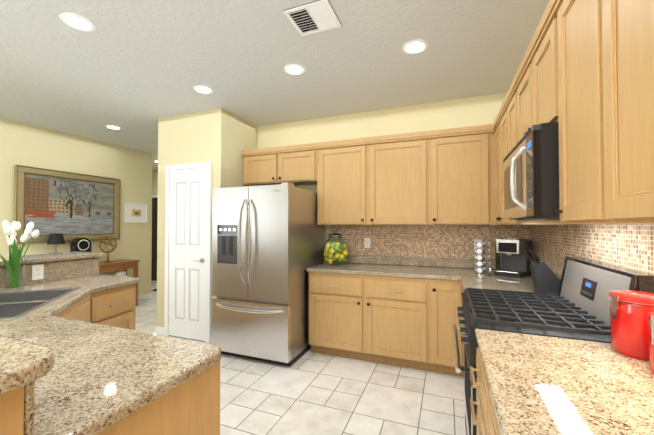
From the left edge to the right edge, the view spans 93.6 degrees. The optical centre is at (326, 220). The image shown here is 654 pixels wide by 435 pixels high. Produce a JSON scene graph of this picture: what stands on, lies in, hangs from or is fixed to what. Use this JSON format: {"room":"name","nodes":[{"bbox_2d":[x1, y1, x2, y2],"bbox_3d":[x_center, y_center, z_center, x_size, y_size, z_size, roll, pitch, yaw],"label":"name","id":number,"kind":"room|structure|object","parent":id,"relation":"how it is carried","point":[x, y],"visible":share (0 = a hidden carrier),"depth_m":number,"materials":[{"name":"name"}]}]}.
{"room":"kitchen","nodes":[
{"label":"kitchen","id":0,"kind":"room"},
{"bbox_2d":[0,117,151,295],"bbox_3d":[-6.045,0.040,2.670,2.750,2.740,7.880,0,-1,21],"label":"wall","id":1,"kind":"structure","parent":0,"point":[26,144],"depth_m":4.80,"materials":[{"name":"paint"}]},
{"bbox_2d":[14,165,120,243],"bbox_3d":[-3.787,-0.206,4.600,0.056,1.020,1.360,0,-1,21],"label":"painting","id":2,"kind":"object","parent":1,"relation":"attached to","point":[70,206],"visible":0.81,"depth_m":4.50,"materials":[{"name":"fabric"}]},
{"bbox_2d":[125,203,147,222],"bbox_3d":[-3.436,-0.139,5.541,0.025,0.349,0.424,0,-1,21],"label":"picture","id":3,"kind":"object","parent":1,"relation":"attached to","point":[136,212],"visible":1,"depth_m":5.54,"materials":[{"name":"white paper"}]},
{"bbox_2d":[138,293,151,300],"bbox_3d":[-4.740,1.358,2.195,0.012,0.090,7.780,0,-1,21],"label":"baseboard","id":4,"kind":"structure","parent":1,"relation":"attached to","point":[145,296],"depth_m":5.69,"materials":[{"name":"white"}]},
{"bbox_2d":[152,170,157,194],"bbox_3d":[-3.282,0.110,7.292,4.540,2.740,0.100,0,-1,21],"label":"wall","id":5,"kind":"structure","parent":0,"point":[154,182],"depth_m":7.64,"materials":[{"name":"paint"}]},
{"bbox_2d":[151,195,157,280],"bbox_3d":[-4.282,0.424,7.612,0.900,2.120,0.020,0,-1,21],"label":"door","id":6,"kind":"structure","parent":5,"relation":"attached to","point":[154,233],"depth_m":7.62,"materials":[{"name":"black wood"}]},
{"bbox_2d":[157,108,257,334],"bbox_3d":[-1.190,0.075,5.032,1.000,2.740,2.790,0,-1,21],"label":"wall","id":7,"kind":"structure","parent":0,"point":[220,139],"depth_m":3.79,"materials":[{"name":"paint"}]},
{"bbox_2d":[155,326,163,333],"bbox_3d":[-1.689,1.402,5.125,0.018,0.090,2.662,0,-1,21],"label":"baseboard","id":8,"kind":"structure","parent":7,"relation":"attached to","point":[159,330],"depth_m":3.87,"materials":[{"name":"white"}]},
{"bbox_2d":[164,162,211,342],"bbox_3d":[-1.696,0.368,3.688,0.710,2.115,0.074,0,-1,21],"label":"door","id":9,"kind":"structure","parent":7,"relation":"attached to","point":[188,232],"depth_m":3.70,"materials":[{"name":"white wood"}]},
{"bbox_2d":[0,0,548,170],"bbox_3d":[-2.945,-1.367,2.244,8.850,0.060,9.300,0,-1,21],"label":"ceiling","id":10,"kind":"structure","parent":0,"point":[134,70],"depth_m":2.54,"materials":[{"name":"grey paint"}]},
{"bbox_2d":[60,13,95,31],"bbox_3d":[-1.676,-1.334,2.071,0.192,0.008,0.192,0,-1,21],"label":"recessed light","id":11,"kind":"object","parent":10,"relation":"in","point":[77,22],"visible":1,"depth_m":2.07,"materials":[{"name":"white"}]},
{"bbox_2d":[105,125,121,129],"bbox_3d":[-2.981,-1.301,4.286,0.192,0.008,0.192,0,-1,21],"label":"recessed light","id":12,"kind":"object","parent":10,"relation":"in","point":[113,127],"visible":0.98,"depth_m":4.29,"materials":[{"name":"white"}]},
{"bbox_2d":[193,85,213,93],"bbox_3d":[-1.245,-1.319,3.094,0.192,0.008,0.192,0,-1,21],"label":"recessed light","id":13,"kind":"object","parent":10,"relation":"in","point":[202,89],"visible":1,"depth_m":3.09,"materials":[{"name":"white"}]},
{"bbox_2d":[284,64,305,74],"bbox_3d":[-0.283,-1.325,2.698,0.192,0.008,0.192,0,-1,21],"label":"recessed light","id":14,"kind":"object","parent":10,"relation":"in","point":[294,69],"visible":1,"depth_m":2.69,"materials":[{"name":"white"}]},
{"bbox_2d":[283,0,341,35],"bbox_3d":[-0.089,-1.332,2.026,0.300,0.015,0.270,0,-1,21],"label":"ceiling vent","id":15,"kind":"object","parent":10,"relation":"in","point":[313,17],"visible":1,"depth_m":2.01,"materials":[{"name":"white"}]},
{"bbox_2d":[402,39,427,53],"bbox_3d":[0.678,-1.330,2.355,0.192,0.008,0.192,0,-1,21],"label":"recessed light","id":16,"kind":"object","parent":10,"relation":"in","point":[416,46],"visible":1,"depth_m":2.35,"materials":[{"name":"white"}]},
{"bbox_2d":[135,280,465,434],"bbox_3d":[-2.945,1.428,2.203,8.850,0.050,9.300,0,-1,21],"label":"floor","id":17,"kind":"structure","parent":0,"point":[309,392],"depth_m":2.44,"materials":[{"name":"tile"}]},
{"bbox_2d":[0,336,220,434],"bbox_3d":[-1.440,0.858,1.694,2.370,1.074,1.670,0,-1,21],"label":"kitchen island","id":18,"kind":"object","parent":17,"relation":"on","point":[168,385],"depth_m":0.90,"materials":[{"name":"beige stone"}]},
{"bbox_2d":[32,264,43,279],"bbox_3d":[-2.284,0.406,2.427,0.008,0.116,0.072,0,-1,21],"label":"outlet","id":19,"kind":"object","parent":18,"relation":"attached to","point":[37,272],"visible":1,"depth_m":2.42,"materials":[{"name":"white plastic"}]},
{"bbox_2d":[0,252,163,399],"bbox_3d":[-1.573,0.301,1.636,2.690,0.038,1.950,0,-1,21],"label":"island countertop","id":20,"kind":"structure","parent":18,"relation":"on","point":[71,318],"depth_m":1.54,"materials":[{"name":"beige stone"}]},
{"bbox_2d":[0,220,38,289],"bbox_3d":[-2.214,0.242,2.212,0.190,0.491,0.247,0,-1,21],"label":"tulip vase","id":21,"kind":"object","parent":20,"relation":"on","point":[14,269],"visible":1,"depth_m":2.18,"materials":[{"name":"clear glass"}]},
{"bbox_2d":[99,259,139,305],"bbox_3d":[-3.574,1.051,4.713,0.340,0.780,1.250,0,-1,21],"label":"console table","id":22,"kind":"object","parent":17,"relation":"on","point":[123,265],"visible":0.29,"depth_m":5.01,"materials":[{"name":"brown wood"}]},
{"bbox_2d":[47,233,65,252],"bbox_3d":[-3.758,0.415,4.263,0.200,0.475,0.200,0,-1,21],"label":"table lamp","id":23,"kind":"object","parent":22,"relation":"on","point":[57,238],"visible":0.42,"depth_m":4.21,"materials":[{"name":"black fabric"}]},
{"bbox_2d":[70,237,91,251],"bbox_3d":[-3.642,0.452,4.550,0.117,0.410,0.260,0,-1,21],"label":"mantel clock","id":24,"kind":"object","parent":22,"relation":"on","point":[80,244],"visible":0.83,"depth_m":4.50,"materials":[{"name":"black"}]},
{"bbox_2d":[99,235,116,262],"bbox_3d":[-3.504,0.444,4.915,0.240,0.437,0.283,0,-1,21],"label":"armillary","id":25,"kind":"object","parent":22,"relation":"on","point":[108,252],"visible":1,"depth_m":4.89,"materials":[{"name":"gold metal"}]},
{"bbox_2d":[115,270,128,276],"bbox_3d":[-3.416,0.990,5.076,0.287,0.382,0.287,0,-1,21],"label":"ginger jar","id":26,"kind":"object","parent":22,"relation":"on","point":[122,273],"visible":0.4,"depth_m":5.03,"materials":[{"name":"white ceramic"}]},
{"bbox_2d":[212,182,324,366],"bbox_3d":[-0.632,0.530,3.496,0.908,1.785,1.025,0,-1,21],"label":"refrigerator","id":27,"kind":"object","parent":17,"relation":"on","point":[268,241],"visible":0.94,"depth_m":3.08,"materials":[{"name":"grey metal"}]},
{"bbox_2d":[309,287,429,370],"bbox_3d":[0.478,0.982,3.322,1.220,0.875,0.628,0,-1,21],"label":"base cabinet","id":28,"kind":"object","parent":17,"relation":"on","point":[400,311],"depth_m":3.01,"materials":[{"name":"brown wood"}]},
{"bbox_2d":[306,263,550,298],"bbox_3d":[0.774,0.518,2.845,2.160,0.038,1.309,0,-1,21],"label":"countertop","id":29,"kind":"structure","parent":28,"relation":"on","point":[448,282],"depth_m":2.94,"materials":[{"name":"beige stone"}]},
{"bbox_2d":[321,228,349,265],"bbox_3d":[0.095,0.298,3.535,0.334,0.420,0.334,0,-1,21],"label":"lemon jar","id":30,"kind":"object","parent":29,"relation":"on","point":[335,251],"visible":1,"depth_m":3.42,"materials":[{"name":"clear glass"}]},
{"bbox_2d":[474,237,490,275],"bbox_3d":[1.443,0.325,2.848,0.144,0.346,0.144,0,-1,21],"label":"carousel","id":31,"kind":"object","parent":29,"relation":"on","point":[481,269],"visible":1,"depth_m":2.81,"materials":[{"name":"silver metal"}]},
{"bbox_2d":[495,237,531,277],"bbox_3d":[1.707,0.323,2.853,0.320,0.350,0.257,1,-1,-41],"label":"coffee maker","id":32,"kind":"object","parent":29,"relation":"on","point":[511,260],"visible":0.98,"depth_m":2.78,"materials":[{"name":"black plastic"}]},
{"bbox_2d":[524,250,560,293],"bbox_3d":[1.429,0.338,2.037,0.216,0.295,0.096,0,-1,21],"label":"knife block","id":33,"kind":"object","parent":29,"relation":"on","point":[545,279],"visible":0.98,"depth_m":2.00,"materials":[{"name":"black wood"}]},
{"bbox_2d":[430,295,461,376],"bbox_3d":[1.139,0.979,3.065,0.351,0.875,0.628,0,-1,21],"label":"base cabinet","id":34,"kind":"object","parent":17,"relation":"on","point":[443,312],"depth_m":2.78,"materials":[{"name":"brown wood"}]},
{"bbox_2d":[462,318,463,376],"bbox_3d":[1.380,0.967,2.279,0.629,0.875,0.707,0,-1,21],"label":"base cabinet","id":35,"kind":"object","parent":17,"relation":"on","point":[462,318],"depth_m":2.72,"materials":[{"name":"brown wood"}]},
{"bbox_2d":[470,341,485,434],"bbox_3d":[0.879,0.948,1.027,0.651,0.875,0.460,0,-1,21],"label":"base cabinet","id":36,"kind":"object","parent":17,"relation":"on","point":[481,376],"depth_m":1.19,"materials":[{"name":"brown wood"}]},
{"bbox_2d":[475,329,653,434],"bbox_3d":[0.567,0.479,0.239,0.651,0.038,2.168,0,-1,21],"label":"countertop","id":37,"kind":"structure","parent":36,"relation":"on","point":[538,385],"depth_m":0.87,"materials":[{"name":"beige stone"}]},
{"bbox_2d":[609,290,653,360],"bbox_3d":[1.109,0.363,1.094,0.170,0.216,0.162,0,-1,21],"label":"canister","id":38,"kind":"object","parent":37,"relation":"on","point":[630,310],"visible":0.98,"depth_m":1.06,"materials":[{"name":"red ceramic"}]},
{"bbox_2d":[647,312,653,373],"bbox_3d":[1.049,0.376,0.913,0.150,0.186,0.142,0,-1,21],"label":"canister","id":39,"kind":"object","parent":37,"relation":"on","point":[650,315],"visible":1,"depth_m":0.94,"materials":[{"name":"red ceramic"}]},
{"bbox_2d":[482,381,497,434],"bbox_3d":[0.629,0.938,0.386,0.651,0.875,0.916,0,-1,21],"label":"base cabinet","id":40,"kind":"object","parent":17,"relation":"on","point":[489,426],"depth_m":0.98,"materials":[{"name":"brown wood"}]},
{"bbox_2d":[453,257,653,434],"bbox_3d":[1.061,0.804,1.616,0.728,1.180,0.756,0,-1,21],"label":"gas range","id":41,"kind":"object","parent":17,"relation":"on","point":[577,307],"visible":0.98,"depth_m":1.47,"materials":[{"name":"black metal"}]},
{"bbox_2d":[258,92,506,241],"bbox_3d":[0.598,0.055,3.686,3.310,2.740,0.100,0,-1,21],"label":"wall","id":42,"kind":"structure","parent":0,"point":[470,111],"depth_m":3.62,"materials":[{"name":"paint"}]},
{"bbox_2d":[241,144,316,185],"bbox_3d":[-0.542,-0.666,3.898,1.040,0.410,0.346,0,-1,21],"label":"upper cabinet","id":43,"kind":"object","parent":42,"relation":"attached to","point":[297,165],"depth_m":3.72,"materials":[{"name":"brown wood"}]},
{"bbox_2d":[313,132,428,224],"bbox_3d":[0.516,-0.415,3.482,1.230,0.925,0.346,0,-1,21],"label":"upper cabinet","id":44,"kind":"object","parent":42,"relation":"attached to","point":[378,180],"depth_m":3.30,"materials":[{"name":"brown wood"}]},
{"bbox_2d":[346,255,497,270],"bbox_3d":[1.008,0.458,3.446,2.160,0.100,0.021,0,-1,21],"label":"backsplash","id":45,"kind":"structure","parent":42,"relation":"attached to","point":[402,261],"depth_m":3.43,"materials":[{"name":"beige stone"}]},
{"bbox_2d":[330,225,528,259],"bbox_3d":[1.033,0.258,3.457,2.124,0.428,0.009,0,-1,21],"label":"mosaic","id":46,"kind":"object","parent":42,"relation":"attached to","point":[444,241],"visible":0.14,"depth_m":3.43,"materials":[{"name":"tile"}]},
{"bbox_2d":[364,238,369,247],"bbox_3d":[0.481,0.262,3.662,0.072,0.116,0.008,0,-1,21],"label":"electrical outlet","id":47,"kind":"object","parent":46,"relation":"attached to","point":[366,242],"visible":1,"depth_m":3.66,"materials":[{"name":"white plastic"}]},
{"bbox_2d":[474,239,481,249],"bbox_3d":[1.589,0.256,3.230,0.072,0.116,0.008,0,-1,21],"label":"electrical outlet","id":48,"kind":"object","parent":46,"relation":"attached to","point":[475,240],"visible":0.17,"depth_m":3.24,"materials":[{"name":"white plastic"}]},
{"bbox_2d":[429,124,488,224],"bbox_3d":[1.339,-0.420,3.160,0.538,0.925,0.346,0,-1,21],"label":"upper cabinet","id":49,"kind":"object","parent":42,"relation":"attached to","point":[458,157],"depth_m":3.00,"materials":[{"name":"brown wood"}]},
{"bbox_3d":[0.758,-0.005,-0.321,0.100,2.740,7.250,0,-1,21],"label":"wall","id":50,"kind":"structure","parent":0,"visible":0},
{"bbox_2d":[493,112,504,224],"bbox_3d":[1.610,-0.430,2.495,0.346,0.925,0.738,0,-1,21],"label":"upper cabinet","id":51,"kind":"object","parent":50,"relation":"attached to","point":[498,128],"depth_m":2.73,"materials":[{"name":"brown wood"}]},
{"bbox_2d":[501,84,552,224],"bbox_3d":[1.455,-0.436,2.097,0.346,0.925,0.388,0,-1,21],"label":"upper cabinet","id":52,"kind":"object","parent":50,"relation":"attached to","point":[507,108],"depth_m":2.21,"materials":[{"name":"brown wood"}]},
{"bbox_2d":[513,0,552,147],"bbox_3d":[1.244,-0.663,1.561,0.346,0.487,0.770,0,-1,21],"label":"upper cabinet","id":53,"kind":"object","parent":50,"relation":"attached to","point":[533,82],"depth_m":1.55,"materials":[{"name":"brown wood"}]},
{"bbox_2d":[503,122,559,219],"bbox_3d":[1.180,-0.207,1.585,0.473,0.399,0.748,0,-1,21],"label":"microwave","id":54,"kind":"object","parent":53,"relation":"attached to","point":[531,175],"visible":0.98,"depth_m":1.31,"materials":[{"name":"black"}]},
{"bbox_2d":[553,0,584,224],"bbox_3d":[1.022,-0.452,0.988,0.346,0.925,0.453,0,-1,21],"label":"upper cabinet","id":55,"kind":"object","parent":50,"relation":"attached to","point":[566,13],"depth_m":1.16,"materials":[{"name":"brown wood"}]},
{"bbox_2d":[529,224,653,274],"bbox_3d":[1.250,0.246,1.080,0.009,0.560,4.263,0,-1,21],"label":"backsplash","id":56,"kind":"structure","parent":50,"relation":"attached to","point":[624,245],"depth_m":1.68,"materials":[{"name":"tile"}]},
{"bbox_2d":[581,0,653,223],"bbox_3d":[0.825,-0.460,0.482,0.346,0.925,0.906,0,-1,21],"label":"upper cabinet","id":57,"kind":"object","parent":50,"relation":"attached to","point":[584,77],"depth_m":0.83,"materials":[{"name":"brown wood"}]}
]}

